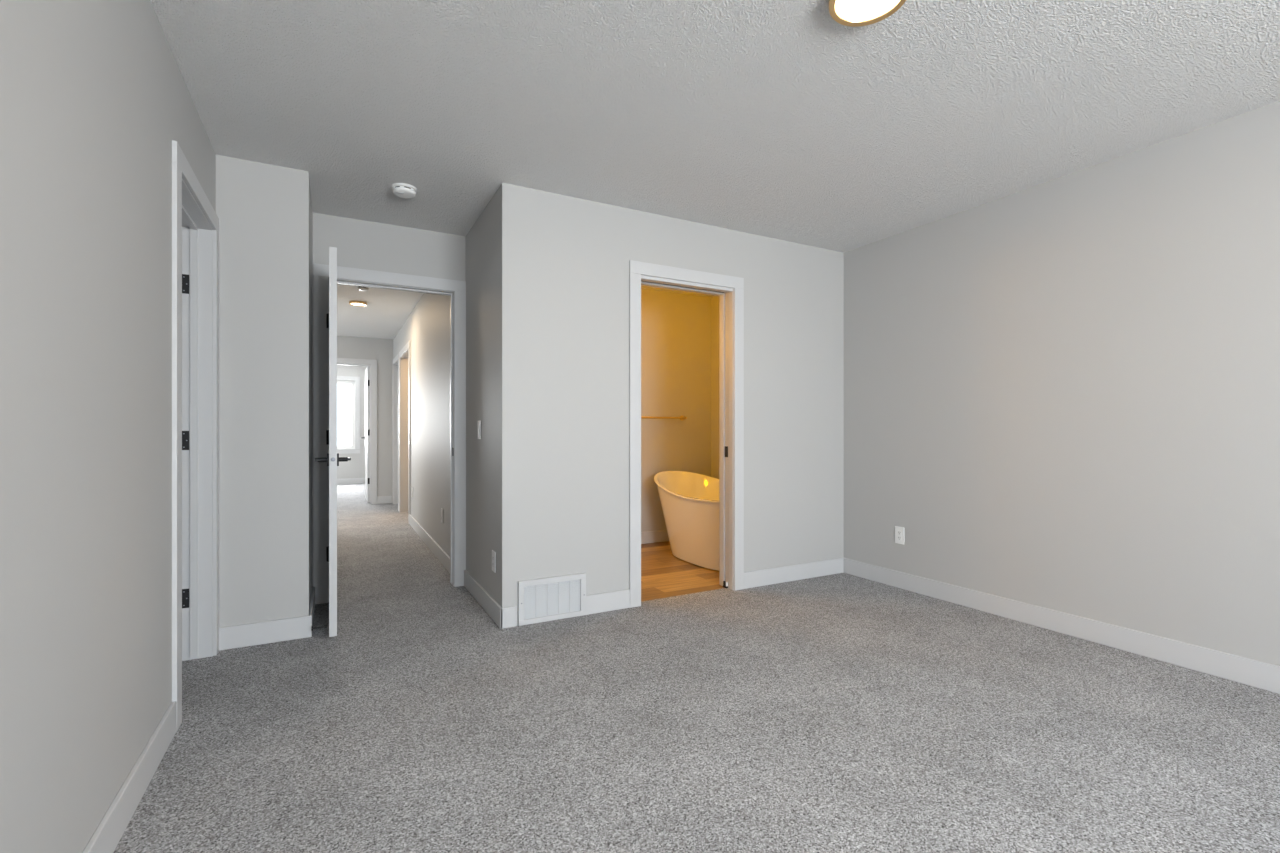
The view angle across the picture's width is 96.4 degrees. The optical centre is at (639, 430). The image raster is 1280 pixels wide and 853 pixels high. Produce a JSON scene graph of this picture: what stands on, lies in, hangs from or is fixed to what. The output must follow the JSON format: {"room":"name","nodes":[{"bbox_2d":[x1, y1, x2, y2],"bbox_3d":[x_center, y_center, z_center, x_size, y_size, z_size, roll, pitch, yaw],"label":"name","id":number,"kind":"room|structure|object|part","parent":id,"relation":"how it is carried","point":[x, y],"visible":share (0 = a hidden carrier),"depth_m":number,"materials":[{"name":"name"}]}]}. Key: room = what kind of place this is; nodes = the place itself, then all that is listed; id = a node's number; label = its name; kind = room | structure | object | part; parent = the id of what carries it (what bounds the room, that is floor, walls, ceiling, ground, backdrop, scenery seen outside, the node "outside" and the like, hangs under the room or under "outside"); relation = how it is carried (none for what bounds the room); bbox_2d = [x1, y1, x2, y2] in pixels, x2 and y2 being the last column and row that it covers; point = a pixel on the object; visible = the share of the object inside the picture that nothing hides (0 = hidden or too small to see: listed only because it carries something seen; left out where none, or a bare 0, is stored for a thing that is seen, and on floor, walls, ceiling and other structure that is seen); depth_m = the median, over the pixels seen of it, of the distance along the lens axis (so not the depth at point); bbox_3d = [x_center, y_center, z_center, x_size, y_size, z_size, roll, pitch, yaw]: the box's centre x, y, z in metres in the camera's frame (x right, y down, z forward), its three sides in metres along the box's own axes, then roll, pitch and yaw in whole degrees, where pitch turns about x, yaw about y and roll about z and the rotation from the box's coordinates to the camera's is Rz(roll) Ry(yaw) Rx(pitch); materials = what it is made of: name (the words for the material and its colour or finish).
{"room":"empty bedroom","nodes":[
{"label":"empty bedroom","id":0,"kind":"room"},
{"bbox_2d":[0,0,215,852],"bbox_3d":[-0.678,-0.138,0.061,0.120,2.440,6.789,0,0,-28],"label":"wall","id":1,"kind":"structure","parent":0,"point":[95,96],"depth_m":1.33,"materials":[{"name":"grey paint"}]},
{"bbox_2d":[83,701,175,852],"bbox_3d":[-0.371,1.026,-0.370,0.014,0.112,5.498,0,0,-28],"label":"baseboard","id":2,"kind":"structure","parent":1,"relation":"attached to","point":[110,830],"depth_m":1.61,"materials":[{"name":"grey paint"}]},
{"bbox_2d":[172,140,218,731],"bbox_3d":[-1.934,0.021,2.404,0.150,2.122,0.869,0,0,-28],"label":"door frame","id":3,"kind":"structure","parent":1,"relation":"attached to","point":[195,223],"depth_m":2.70,"materials":[{"name":"grey paint"}]},
{"bbox_2d":[216,155,312,626],"bbox_3d":[-2.090,-0.138,3.243,0.397,2.440,0.753,0,0,-28],"label":"wall","id":4,"kind":"structure","parent":0,"point":[264,212],"depth_m":2.91,"materials":[{"name":"grey paint"}]},
{"bbox_2d":[219,587,314,650],"bbox_3d":[-2.050,1.026,3.183,0.411,0.112,0.637,0,0,-28],"label":"baseboard","id":5,"kind":"structure","parent":4,"relation":"attached to","point":[250,634],"depth_m":2.91,"materials":[{"name":"grey paint"}]},
{"bbox_2d":[312,625,326,630],"bbox_3d":[-1.676,1.030,2.993,0.070,0.024,0.024,0,0,-28],"label":"door stop","id":6,"kind":"object","parent":4,"relation":"attached to","point":[324,626],"visible":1,"depth_m":2.99,"materials":[{"name":"black metal"}]},
{"bbox_2d":[337,365,366,478],"bbox_3d":[-6.433,-0.138,11.367,4.600,2.440,0.115,0,0,-28],"label":"wall","id":7,"kind":"structure","parent":0,"point":[355,467],"depth_m":11.66,"materials":[{"name":"grey paint"}]},
{"bbox_2d":[337,376,359,453],"bbox_3d":[-6.422,-0.313,11.347,1.570,1.560,0.126,0,0,-28],"label":"window","id":8,"kind":"structure","parent":7,"relation":"in","point":[355,381],"depth_m":11.65,"materials":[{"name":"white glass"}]},
{"bbox_3d":[-6.438,-0.313,11.377,1.400,1.390,0.058,0,0,-28],"label":"frame","id":9,"kind":"part","parent":8,"relation":"part of","materials":[{"name":"white plastic"}]},
{"bbox_2d":[337,478,364,483],"bbox_3d":[-6.402,1.026,11.310,4.400,0.112,0.014,0,0,-28],"label":"baseboard","id":10,"kind":"structure","parent":7,"relation":"attached to","point":[346,480],"depth_m":11.60,"materials":[{"name":"grey paint"}]},
{"bbox_2d":[337,336,392,502],"bbox_3d":[-4.977,-0.138,7.915,3.105,2.440,0.115,0,0,-28],"label":"wall","id":11,"kind":"structure","parent":0,"point":[381,350],"depth_m":8.47,"materials":[{"name":"grey paint"}]},
{"bbox_2d":[337,358,376,503],"bbox_3d":[-4.311,0.022,8.272,0.919,2.121,0.145,0,0,-28],"label":"door frame","id":12,"kind":"structure","parent":11,"relation":"attached to","point":[340,361],"depth_m":8.40,"materials":[{"name":"grey paint"}]},
{"bbox_2d":[361,366,369,502],"bbox_3d":[-4.217,0.059,8.788,0.104,2.022,0.774,0,0,-28],"label":"door","id":13,"kind":"structure","parent":11,"relation":"in","point":[366,437],"depth_m":8.50,"materials":[{"name":"grey paint"}]},
{"bbox_2d":[313,213,465,586],"bbox_3d":[-1.657,-0.138,3.837,0.929,2.440,0.115,0,0,-28],"label":"wall","id":14,"kind":"structure","parent":0,"point":[360,244],"depth_m":3.75,"materials":[{"name":"grey paint"}]},
{"bbox_2d":[315,247,350,636],"bbox_3d":[-1.766,0.059,3.294,0.168,2.022,0.742,0,0,-28],"label":"door","id":15,"kind":"structure","parent":14,"relation":"in","point":[333,459],"depth_m":2.97,"materials":[{"name":"grey paint"}]},
{"bbox_3d":[-1.593,0.154,2.972,0.025,0.058,0.002,0,0,-28],"label":"latch plate","id":16,"kind":"part","parent":15,"relation":"part of","materials":[{"name":"grey paint"}]},
{"bbox_2d":[314,263,465,603],"bbox_3d":[-1.653,0.022,3.839,0.921,2.121,0.145,0,0,-28],"label":"door frame","id":17,"kind":"structure","parent":14,"relation":"attached to","point":[456,289],"depth_m":3.76,"materials":[{"name":"grey paint"}]},
{"bbox_2d":[393,293,449,556],"bbox_3d":[-2.467,-0.138,6.397,0.115,2.440,5.163,0,0,-28],"label":"wall","id":18,"kind":"structure","parent":0,"point":[427,327],"depth_m":5.21,"materials":[{"name":"grey paint"}]},
{"bbox_2d":[393,353,398,510],"bbox_3d":[-3.386,0.021,8.113,0.145,2.122,0.864,0,0,-28],"label":"door frame","id":19,"kind":"structure","parent":18,"relation":"attached to","point":[396,359],"depth_m":8.39,"materials":[{"name":"grey paint"}]},
{"bbox_2d":[399,340,410,522],"bbox_3d":[-2.875,0.021,7.158,0.145,2.122,1.159,0,0,-28],"label":"door frame","id":20,"kind":"structure","parent":18,"relation":"attached to","point":[405,353],"depth_m":7.58,"materials":[{"name":"grey paint"}]},
{"bbox_2d":[377,496,449,572],"bbox_3d":[-3.027,1.026,6.040,1.210,0.112,5.033,0,0,-28],"label":"baseboard","id":21,"kind":"structure","parent":18,"relation":"attached to","point":[442,556],"depth_m":5.34,"materials":[{"name":"grey paint"}]},
{"bbox_2d":[466,183,843,625],"bbox_3d":[0.140,-0.138,4.241,2.620,2.440,1.101,0,0,-28],"label":"wall","id":22,"kind":"structure","parent":0,"point":[547,273],"depth_m":3.46,"materials":[{"name":"grey paint"}]},
{"bbox_2d":[478,420,480,438],"bbox_3d":[-1.017,-0.004,3.617,0.008,0.117,0.072,0,0,-28],"label":"light switch","id":23,"kind":"object","parent":22,"relation":"attached to","point":[479,422],"visible":1,"depth_m":3.60,"materials":[{"name":"white plastic"}]},
{"bbox_2d":[464,570,501,628],"bbox_3d":[-0.987,1.026,3.555,0.014,0.112,0.985,0,0,-28],"label":"baseboard","id":24,"kind":"structure","parent":22,"relation":"attached to","point":[493,609],"depth_m":3.47,"materials":[{"name":"grey paint"}]},
{"bbox_2d":[492,550,495,572],"bbox_3d":[-0.841,0.752,3.290,0.008,0.117,0.072,0,0,-28],"label":"electrical outlet","id":25,"kind":"object","parent":22,"relation":"attached to","point":[493,552],"visible":1,"depth_m":3.28,"materials":[{"name":"white plastic"}]},
{"bbox_2d":[518,573,585,625],"bbox_3d":[-0.496,0.958,3.262,0.401,0.245,0.021,0,0,-28],"label":"air vent","id":26,"kind":"object","parent":22,"relation":"in","point":[546,599],"visible":1,"depth_m":3.26,"materials":[{"name":"white metal"}]},
{"bbox_2d":[501,558,843,628],"bbox_3d":[0.391,1.026,3.743,2.620,0.112,0.014,0,0,-28],"label":"baseboard","id":27,"kind":"structure","parent":22,"relation":"attached to","point":[615,600],"depth_m":3.96,"materials":[{"name":"grey paint"}]},
{"bbox_2d":[629,260,743,607],"bbox_3d":[0.282,0.022,3.775,0.871,2.121,0.176,0,0,-28],"label":"door frame","id":28,"kind":"structure","parent":22,"relation":"attached to","point":[640,273],"depth_m":3.87,"materials":[{"name":"grey paint"}]},
{"bbox_2d":[725,293,727,584],"bbox_3d":[0.903,0.058,4.112,0.703,2.020,0.035,0,0,-28],"label":"door","id":29,"kind":"structure","parent":22,"relation":"in","point":[726,294],"depth_m":3.95,"materials":[{"name":"grey paint"}]},
{"bbox_2d":[641,288,718,531],"bbox_3d":[-0.005,-0.138,4.646,2.620,2.440,1.660,0,0,-28],"label":"wall","id":30,"kind":"structure","parent":0,"point":[680,332],"depth_m":5.65,"materials":[{"name":"grey paint"}]},
{"bbox_2d":[641,530,668,543],"bbox_3d":[0.001,1.026,4.583,2.472,0.112,1.545,0,0,-28],"label":"baseboard","id":31,"kind":"structure","parent":30,"relation":"attached to","point":[660,535],"depth_m":5.52,"materials":[{"name":"grey paint"}]},
{"bbox_2d":[641,415,686,420],"bbox_3d":[0.102,-0.123,5.471,0.802,0.052,0.076,0,0,-28],"label":"towel bar","id":32,"kind":"object","parent":30,"relation":"attached to","point":[681,417],"visible":0.52,"depth_m":5.53,"materials":[{"name":"gold metal"}]},
{"bbox_2d":[113,483,1279,852],"bbox_3d":[-1.962,1.122,4.678,6.160,0.080,16.140,0,0,-28],"label":"floor","id":33,"kind":"structure","parent":0,"point":[840,712],"depth_m":2.05,"materials":[{"name":"grey carpet"}]},
{"bbox_2d":[654,471,718,570],"bbox_3d":[0.639,0.737,4.915,0.798,0.690,1.457,0,0,-28],"label":"bathtub","id":34,"kind":"object","parent":33,"relation":"on","point":[689,500],"visible":0.39,"depth_m":4.71,"materials":[{"name":"white ceramic"}]},
{"bbox_2d":[150,0,1279,338],"bbox_3d":[-1.990,-1.418,4.720,6.450,0.120,16.400,0,0,-28],"label":"ceiling","id":35,"kind":"structure","parent":0,"point":[784,120],"depth_m":2.33,"materials":[{"name":"white paint"}]},
{"bbox_2d":[349,301,366,306],"bbox_3d":[-2.989,-1.343,6.068,0.170,0.026,0.170,0,0,-28],"label":"recessed light","id":36,"kind":"object","parent":35,"relation":"in","point":[353,303],"visible":1,"depth_m":6.03,"materials":[{"name":"gold metal"}]},
{"bbox_2d":[357,286,368,290],"bbox_3d":[-2.609,-1.336,5.398,0.104,0.043,0.104,0,0,-28],"label":"smoke detector","id":37,"kind":"object","parent":35,"relation":"attached to","point":[360,288],"visible":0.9,"depth_m":5.37,"materials":[{"name":"white plastic"}]},
{"bbox_2d":[392,183,416,198],"bbox_3d":[-1.320,-1.336,3.209,0.132,0.043,0.132,0,0,-28],"label":"smoke detector","id":38,"kind":"object","parent":35,"relation":"attached to","point":[402,190],"visible":1,"depth_m":3.17,"materials":[{"name":"white plastic"}]},
{"bbox_3d":[-1.320,-1.352,3.209,0.132,0.012,0.132,0,0,-28],"label":"plate","id":39,"kind":"part","parent":38,"relation":"part of","materials":[{"name":"white plastic"}]},
{"bbox_2d":[829,0,905,26],"bbox_3d":[0.708,-1.343,1.772,0.236,0.026,0.236,0,0,-28],"label":"ceiling light","id":40,"kind":"object","parent":35,"relation":"in","point":[853,13],"visible":1,"depth_m":1.82,"materials":[{"name":"white glass"}]},
{"bbox_2d":[836,0,898,20],"bbox_3d":[0.708,-1.344,1.772,0.195,0.019,0.195,0,0,-28],"label":"diffuser","id":41,"kind":"object","parent":40,"relation":"attached to","point":[846,10],"depth_m":1.82,"materials":[{"name":"white"}]},
{"bbox_2d":[844,101,1279,665],"bbox_3d":[2.629,-0.138,2.492,0.115,2.440,7.950,0,0,-28],"label":"wall","id":42,"kind":"structure","parent":0,"point":[1062,393],"depth_m":2.92,"materials":[{"name":"grey paint"}]},
{"bbox_2d":[895,526,903,544],"bbox_3d":[1.785,0.721,3.937,0.008,0.117,0.072,0,0,-28],"label":"electrical outlet","id":43,"kind":"object","parent":42,"relation":"attached to","point":[899,531],"visible":1,"depth_m":3.93,"materials":[{"name":"white plastic"}]},
{"bbox_2d":[897,530,900,539],"bbox_3d":[1.782,0.721,3.936,0.002,0.066,0.033,0,0,-28],"label":"receptacle","id":44,"kind":"object","parent":43,"relation":"attached to","point":[898,531],"depth_m":3.94,"materials":[{"name":"grey plastic"}]},
{"bbox_2d":[843,558,1279,693],"bbox_3d":[2.971,1.026,1.718,0.014,0.112,6.021,0,0,-28],"label":"baseboard","id":45,"kind":"structure","parent":42,"relation":"attached to","point":[1258,674],"depth_m":2.92,"materials":[{"name":"grey paint"}]}
]}

